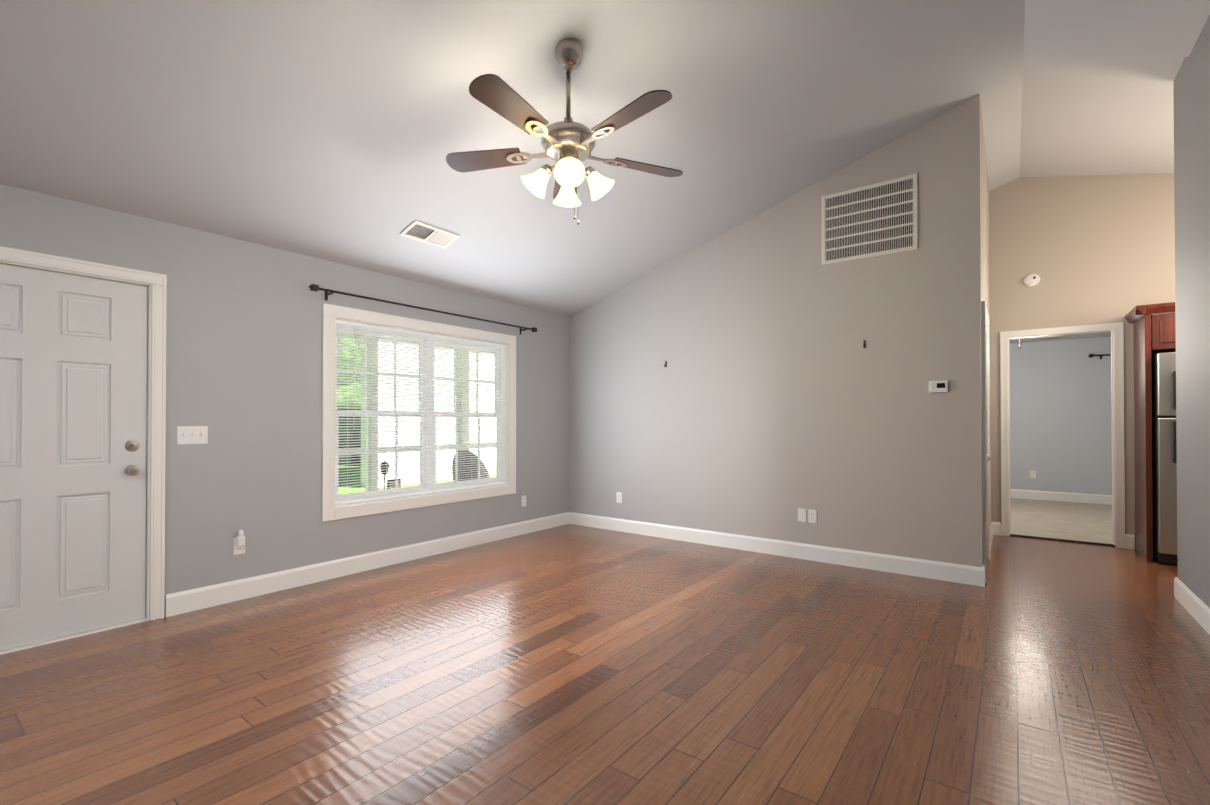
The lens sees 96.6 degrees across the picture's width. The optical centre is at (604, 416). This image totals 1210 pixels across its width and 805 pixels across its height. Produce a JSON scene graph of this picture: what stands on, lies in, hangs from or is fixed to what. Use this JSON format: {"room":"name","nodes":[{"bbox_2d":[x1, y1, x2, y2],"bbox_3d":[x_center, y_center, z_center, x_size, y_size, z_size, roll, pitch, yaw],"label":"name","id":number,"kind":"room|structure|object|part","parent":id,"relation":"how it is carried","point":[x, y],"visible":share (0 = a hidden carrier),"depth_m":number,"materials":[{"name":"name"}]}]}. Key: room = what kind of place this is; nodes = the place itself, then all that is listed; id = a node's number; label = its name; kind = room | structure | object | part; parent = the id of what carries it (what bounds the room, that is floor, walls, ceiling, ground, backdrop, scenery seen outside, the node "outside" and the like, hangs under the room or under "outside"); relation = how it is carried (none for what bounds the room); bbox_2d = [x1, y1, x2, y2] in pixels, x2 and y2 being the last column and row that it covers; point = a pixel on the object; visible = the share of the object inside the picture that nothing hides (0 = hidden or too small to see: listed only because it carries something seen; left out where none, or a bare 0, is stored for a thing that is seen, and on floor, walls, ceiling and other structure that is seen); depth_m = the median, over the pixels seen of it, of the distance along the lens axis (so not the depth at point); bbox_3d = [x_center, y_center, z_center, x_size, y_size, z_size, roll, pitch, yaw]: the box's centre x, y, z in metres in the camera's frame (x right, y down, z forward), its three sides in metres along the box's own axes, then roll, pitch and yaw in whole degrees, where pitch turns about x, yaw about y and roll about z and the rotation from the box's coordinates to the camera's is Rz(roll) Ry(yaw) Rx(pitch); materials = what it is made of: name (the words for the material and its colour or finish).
{"room":"empty living room","nodes":[
{"label":"empty living room","id":0,"kind":"room"},
{"bbox_2d":[0,184,568,616],"bbox_3d":[-2.596,-0.041,3.623,0.150,2.560,7.240,0,-1,37],"label":"wall","id":1,"kind":"structure","parent":0,"point":[244,321],"depth_m":3.77,"materials":[{"name":"grey paint"}]},
{"bbox_2d":[0,264,147,650],"bbox_3d":[-3.079,0.211,2.930,0.045,2.013,0.903,0,-1,37],"label":"entry door","id":2,"kind":"structure","parent":1,"relation":"in","point":[73,385],"depth_m":3.01,"materials":[{"name":"white wood"}]},
{"bbox_2d":[125,440,139,475],"bbox_3d":[-2.804,0.248,3.203,0.066,0.211,0.066,0,-1,37],"label":"door knob","id":3,"kind":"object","parent":2,"relation":"attached to","point":[131,470],"depth_m":3.20,"materials":[{"name":"silver metal"}]},
{"bbox_2d":[0,246,166,654],"bbox_3d":[-3.094,0.179,2.942,0.174,2.110,1.065,0,-1,37],"label":"door frame","id":4,"kind":"structure","parent":1,"relation":"attached to","point":[155,284],"depth_m":3.27,"materials":[{"name":"white wood"}]},
{"bbox_2d":[177,426,207,444],"bbox_3d":[-2.629,0.120,3.438,0.018,0.115,0.162,0,-1,37],"label":"switch plate","id":5,"kind":"object","parent":1,"relation":"attached to","point":[192,434],"visible":1,"depth_m":3.44,"materials":[{"name":"white plastic"}]},
{"bbox_2d":[233,530,244,554],"bbox_3d":[-2.457,0.848,3.633,0.050,0.170,0.070,0,-1,37],"label":"electrical outlet plate","id":6,"kind":"object","parent":1,"relation":"attached to","point":[239,544],"depth_m":3.62,"materials":[{"name":"white plastic"}]},
{"bbox_2d":[165,512,568,616],"bbox_3d":[-1.577,1.182,4.824,0.016,0.135,3.760,0,-1,37],"label":"baseboard","id":7,"kind":"structure","parent":1,"relation":"attached to","point":[182,602],"depth_m":4.16,"materials":[{"name":"white wood"}]},
{"bbox_2d":[322,303,515,521],"bbox_3d":[-1.593,-0.025,4.919,0.148,1.656,1.993,0,-1,37],"label":"window","id":8,"kind":"structure","parent":1,"relation":"in","point":[426,481],"depth_m":4.77,"materials":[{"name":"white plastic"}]},
{"bbox_2d":[335,320,505,504],"bbox_3d":[-1.575,-0.029,4.906,0.040,1.444,1.781,0,-1,37],"label":"window blinds","id":9,"kind":"object","parent":8,"relation":"attached to","point":[412,333],"visible":0.85,"depth_m":4.76,"materials":[{"name":"white plastic"}]},
{"bbox_2d":[309,284,536,334],"bbox_3d":[-1.474,-0.921,4.901,0.107,0.082,2.370,0,-1,37],"label":"curtain rod","id":10,"kind":"object","parent":1,"relation":"attached to","point":[314,287],"visible":1,"depth_m":4.53,"materials":[{"name":"black metal"}]},
{"bbox_2d":[521,495,525,506],"bbox_3d":[-0.868,0.905,5.771,0.009,0.115,0.070,0,-1,37],"label":"electrical outlet plate","id":11,"kind":"object","parent":1,"relation":"attached to","point":[523,498],"depth_m":5.76,"materials":[{"name":"white plastic"}]},
{"bbox_2d":[616,492,621,502],"bbox_3d":[0.153,0.891,5.920,0.070,0.115,0.009,0,-1,37],"label":"electrical outlet plate","id":12,"kind":"object","parent":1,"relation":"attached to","point":[618,494],"depth_m":5.92,"materials":[{"name":"white plastic"}]},
{"bbox_2d":[798,508,805,521],"bbox_3d":[1.730,0.867,4.731,0.070,0.115,0.006,0,-1,37],"label":"electrical outlet plate","id":13,"kind":"object","parent":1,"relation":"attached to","point":[801,512],"depth_m":4.73,"materials":[{"name":"white plastic"}]},
{"bbox_2d":[808,509,816,522],"bbox_3d":[1.801,0.866,4.676,0.070,0.115,0.009,0,-1,37],"label":"electrical outlet plate","id":14,"kind":"object","parent":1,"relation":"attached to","point":[812,514],"depth_m":4.67,"materials":[{"name":"white plastic"}]},
{"bbox_2d":[0,524,1209,804],"bbox_3d":[1.301,1.266,2.035,8.270,0.080,9.420,0,-1,37],"label":"floor","id":15,"kind":"structure","parent":0,"point":[568,664],"depth_m":2.44,"materials":[{"name":"brown wood"}]},
{"bbox_2d":[1125,302,1175,561],"bbox_3d":[5.174,0.144,4.575,1.020,2.205,0.597,0,-1,37],"label":"tall cabinet","id":16,"kind":"object","parent":15,"relation":"on","point":[1154,333],"visible":0.85,"depth_m":4.66,"materials":[{"name":"brown wood"}]},
{"bbox_2d":[1152,352,1177,564],"bbox_3d":[5.170,0.354,4.493,0.870,1.776,0.685,0,-1,37],"label":"fridge","id":17,"kind":"object","parent":15,"relation":"on","point":[1164,458],"visible":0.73,"depth_m":4.51,"materials":[{"name":"silver metal"}]},
{"bbox_3d":[4.709,0.006,4.450,0.024,0.760,0.057,0,-1,37],"label":"handle","id":18,"kind":"part","parent":17,"relation":"part of","materials":[{"name":"black metal"}]},
{"bbox_2d":[0,0,1209,316],"bbox_3d":[0.692,-1.911,1.130,8.120,1.380,7.200,0,-1,37],"label":"ceiling","id":19,"kind":"structure","parent":0,"point":[334,130],"depth_m":3.14,"materials":[{"name":"paint"}]},
{"bbox_2d":[400,220,459,247],"bbox_3d":[-1.329,-1.383,4.106,0.205,0.012,0.400,-21,-13,35],"label":"ceiling vent","id":20,"kind":"object","parent":19,"relation":"in","point":[427,233],"visible":1,"depth_m":4.09,"materials":[{"name":"white metal"}]},
{"bbox_2d":[446,38,682,224],"bbox_3d":[-0.194,-1.460,2.754,1.293,0.938,1.281,0,-1,37],"label":"fan","id":21,"kind":"object","parent":19,"relation":"hanging from","point":[568,144],"visible":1,"depth_m":2.72,"materials":[{"name":"brown wood"}]},
{"bbox_3d":[-0.191,-1.209,2.793,0.401,0.152,0.401,0,-1,37],"label":"lamp shade","id":22,"kind":"part","parent":21,"relation":"part of","materials":[{"name":"white glass"}]},
{"bbox_3d":[-0.191,-1.268,2.794,0.234,0.065,0.234,0,-1,37],"label":"arm","id":23,"kind":"part","parent":21,"relation":"part of"},
{"bbox_2d":[569,94,982,566],"bbox_3d":[1.202,-0.570,5.212,4.000,3.644,0.134,0,-1,37],"label":"wall","id":24,"kind":"structure","parent":0,"point":[771,398],"depth_m":4.67,"materials":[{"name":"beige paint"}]},
{"bbox_2d":[664,340,865,366],"bbox_3d":[1.373,-0.571,4.991,1.904,0.112,0.040,0,-1,37],"label":"hangers","id":25,"kind":"object","parent":24,"relation":"attached to","point":[864,346],"visible":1,"depth_m":4.44,"materials":[{"name":"black metal"}]},
{"bbox_2d":[569,512,984,586],"bbox_3d":[1.177,1.184,5.152,4.016,0.135,0.036,0,-1,37],"label":"baseboard","id":26,"kind":"structure","parent":24,"relation":"attached to","point":[964,574],"depth_m":4.72,"materials":[{"name":"white wood"}]},
{"bbox_3d":[2.155,-1.602,4.425,0.720,0.596,0.014,0,-1,37],"label":"return air vent grille","id":27,"kind":"part","parent":24,"relation":"part of","materials":[{"name":"white metal"}]},
{"bbox_2d":[929,380,947,392],"bbox_3d":[2.544,-0.229,4.112,0.124,0.090,0.027,0,-1,37],"label":"thermostat","id":28,"kind":"object","parent":24,"relation":"attached to","point":[938,386],"visible":1,"depth_m":4.10,"materials":[{"name":"white plastic"}]},
{"bbox_2d":[980,99,990,526],"bbox_3d":[3.432,-0.592,4.946,0.120,3.684,2.130,0,-1,37],"label":"wall","id":29,"kind":"structure","parent":0,"point":[985,243],"depth_m":4.80,"materials":[{"name":"beige paint"}]},
{"bbox_2d":[981,301,990,582],"bbox_3d":[3.065,0.191,4.434,0.144,2.110,0.910,0,-1,37],"label":"door frame","id":30,"kind":"structure","parent":29,"relation":"attached to","point":[986,435],"depth_m":4.04,"materials":[{"name":"white wood"}]},
{"bbox_2d":[991,522,1000,545],"bbox_3d":[3.769,1.185,5.241,0.046,0.135,1.230,0,-1,37],"label":"baseboard","id":31,"kind":"structure","parent":29,"relation":"attached to","point":[995,526],"depth_m":5.70,"materials":[{"name":"white wood"}]},
{"bbox_2d":[1009,332,1110,343],"bbox_3d":[5.872,-1.225,6.755,3.840,0.140,3.450,0,-1,37],"label":"ceiling","id":32,"kind":"structure","parent":0,"point":[1081,336],"depth_m":7.82,"materials":[{"name":"paint"}]},
{"bbox_2d":[1030,335,1061,339],"bbox_3d":[6.389,-1.140,7.811,0.350,0.014,0.200,0,-1,37],"label":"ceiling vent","id":33,"kind":"object","parent":32,"relation":"in","point":[1047,337],"visible":1,"depth_m":7.78,"materials":[{"name":"white metal"}]},
{"bbox_2d":[1009,337,1111,494],"bbox_3d":[6.876,-0.005,8.074,3.840,2.560,0.120,0,-1,37],"label":"wall","id":34,"kind":"structure","parent":0,"point":[1060,420],"depth_m":8.02,"materials":[{"name":"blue paint"}]},
{"bbox_2d":[1030,471,1035,477],"bbox_3d":[6.543,0.887,8.239,0.070,0.115,0.006,0,-1,37],"label":"electrical outlet plate","id":35,"kind":"object","parent":34,"relation":"attached to","point":[1032,473],"depth_m":8.24,"materials":[{"name":"white plastic"}]},
{"bbox_2d":[1010,489,1111,504],"bbox_3d":[6.835,1.195,8.009,3.600,0.135,0.016,0,-1,37],"label":"baseboard","id":36,"kind":"structure","parent":34,"relation":"attached to","point":[1065,496],"depth_m":8.01,"materials":[{"name":"white wood"}]},
{"bbox_2d":[1089,354,1110,358],"bbox_3d":[7.551,-0.867,7.423,1.330,0.075,0.115,0,-1,37],"label":"curtain rod","id":37,"kind":"object","parent":34,"relation":"attached to","point":[1092,355],"visible":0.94,"depth_m":7.75,"materials":[{"name":"black metal"}]},
{"bbox_2d":[1010,498,1111,543],"bbox_3d":[5.851,1.298,6.706,3.840,0.092,3.520,0,-1,37],"label":"floor","id":38,"kind":"structure","parent":0,"point":[1085,522],"depth_m":6.48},
{"bbox_2d":[990,173,1174,536],"bbox_3d":[5.754,-0.633,4.602,4.240,3.760,0.120,0,-1,37],"label":"wall","id":39,"kind":"structure","parent":0,"point":[1094,249],"depth_m":5.33,"materials":[{"name":"beige paint"}]},
{"bbox_2d":[1024,273,1039,286],"bbox_3d":[4.389,-1.405,5.539,0.136,0.136,0.041,0,-1,37],"label":"smoke detector","id":40,"kind":"object","parent":39,"relation":"attached to","point":[1032,280],"visible":1,"depth_m":5.53,"materials":[{"name":"white plastic"}]},
{"bbox_2d":[1000,322,1124,548],"bbox_3d":[4.597,0.179,5.458,0.945,2.150,0.149,0,-1,37],"label":"door frame","id":41,"kind":"structure","parent":39,"relation":"attached to","point":[1116,330],"depth_m":5.23,"materials":[{"name":"white wood"}]},
{"bbox_2d":[981,57,1184,190],"bbox_3d":[5.100,-2.106,3.748,4.240,1.048,2.290,0,-1,37],"label":"ceiling","id":42,"kind":"structure","parent":0,"point":[1113,120],"depth_m":4.41,"materials":[{"name":"paint"}]},
{"bbox_2d":[1173,15,1209,607],"bbox_3d":[1.677,-0.566,0.632,0.120,3.562,7.610,0,-1,37],"label":"wall","id":43,"kind":"structure","parent":0,"point":[1191,86],"depth_m":3.34,"materials":[{"name":"grey paint"}]},
{"bbox_2d":[1174,577,1209,634],"bbox_3d":[1.664,1.148,0.713,0.016,0.135,7.506,0,-1,37],"label":"baseboard","id":44,"kind":"structure","parent":43,"relation":"attached to","point":[1185,596],"depth_m":3.33,"materials":[{"name":"white wood"}]},
{"label":"outside","id":45,"kind":"structure","parent":0,"visible":0},
{"bbox_2d":[338,455,495,493],"bbox_3d":[-28.414,1.759,27.498,69.849,0.150,80.000,0,-1,37],"label":"ground","id":46,"kind":"structure","parent":45,"point":[360,476],"depth_m":13.43,"materials":[{"name":"green plant"}]},
{"bbox_2d":[337,336,360,462],"bbox_3d":[-8.459,-2.404,18.933,6.450,8.135,9.890,0,-1,37],"label":"tree","id":47,"kind":"object","parent":46,"relation":"on","point":[349,398],"visible":0.02,"depth_m":15.39,"materials":[{"name":"green plant"}]},
{"bbox_2d":[361,340,495,486],"bbox_3d":[-0.866,-1.497,17.631,0.340,6.300,14.580,0,-1,37],"label":"wall","id":48,"kind":"structure","parent":46,"relation":"on","point":[482,458],"depth_m":12.66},
{"bbox_3d":[-2.818,1.398,5.973,3.048,0.220,9.500,0,-1,37],"label":"floor","id":49,"kind":"structure","parent":46,"relation":"on","visible":0},
{"bbox_2d":[380,461,400,488],"bbox_3d":[-2.260,0.857,5.180,0.400,0.850,0.900,0,-1,37],"label":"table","id":50,"kind":"object","parent":49,"relation":"on","point":[391,486],"visible":0.21,"depth_m":5.30,"materials":[{"name":"black metal"}]},
{"bbox_2d":[339,339,495,490],"bbox_3d":[-3.875,0.100,6.782,0.160,2.390,9.500,0,-1,37],"label":"columns","id":51,"kind":"structure","parent":49,"relation":"on","point":[482,444],"depth_m":7.59,"materials":[{"name":"white wood"}]},
{"bbox_2d":[337,332,492,354],"bbox_3d":[-2.938,-1.296,6.085,3.348,0.390,9.500,0,-1,37],"label":"porch roof","id":52,"kind":"structure","parent":51,"relation":"on","point":[411,342],"depth_m":8.00,"materials":[{"name":"white"}]},
{"bbox_2d":[452,451,489,480],"bbox_3d":[-1.534,0.853,6.511,0.586,0.881,0.593,0,-1,37],"label":"porch chair","id":53,"kind":"object","parent":49,"relation":"on","point":[471,472],"visible":0.12,"depth_m":6.71,"materials":[{"name":"grey wicker"}]}
]}

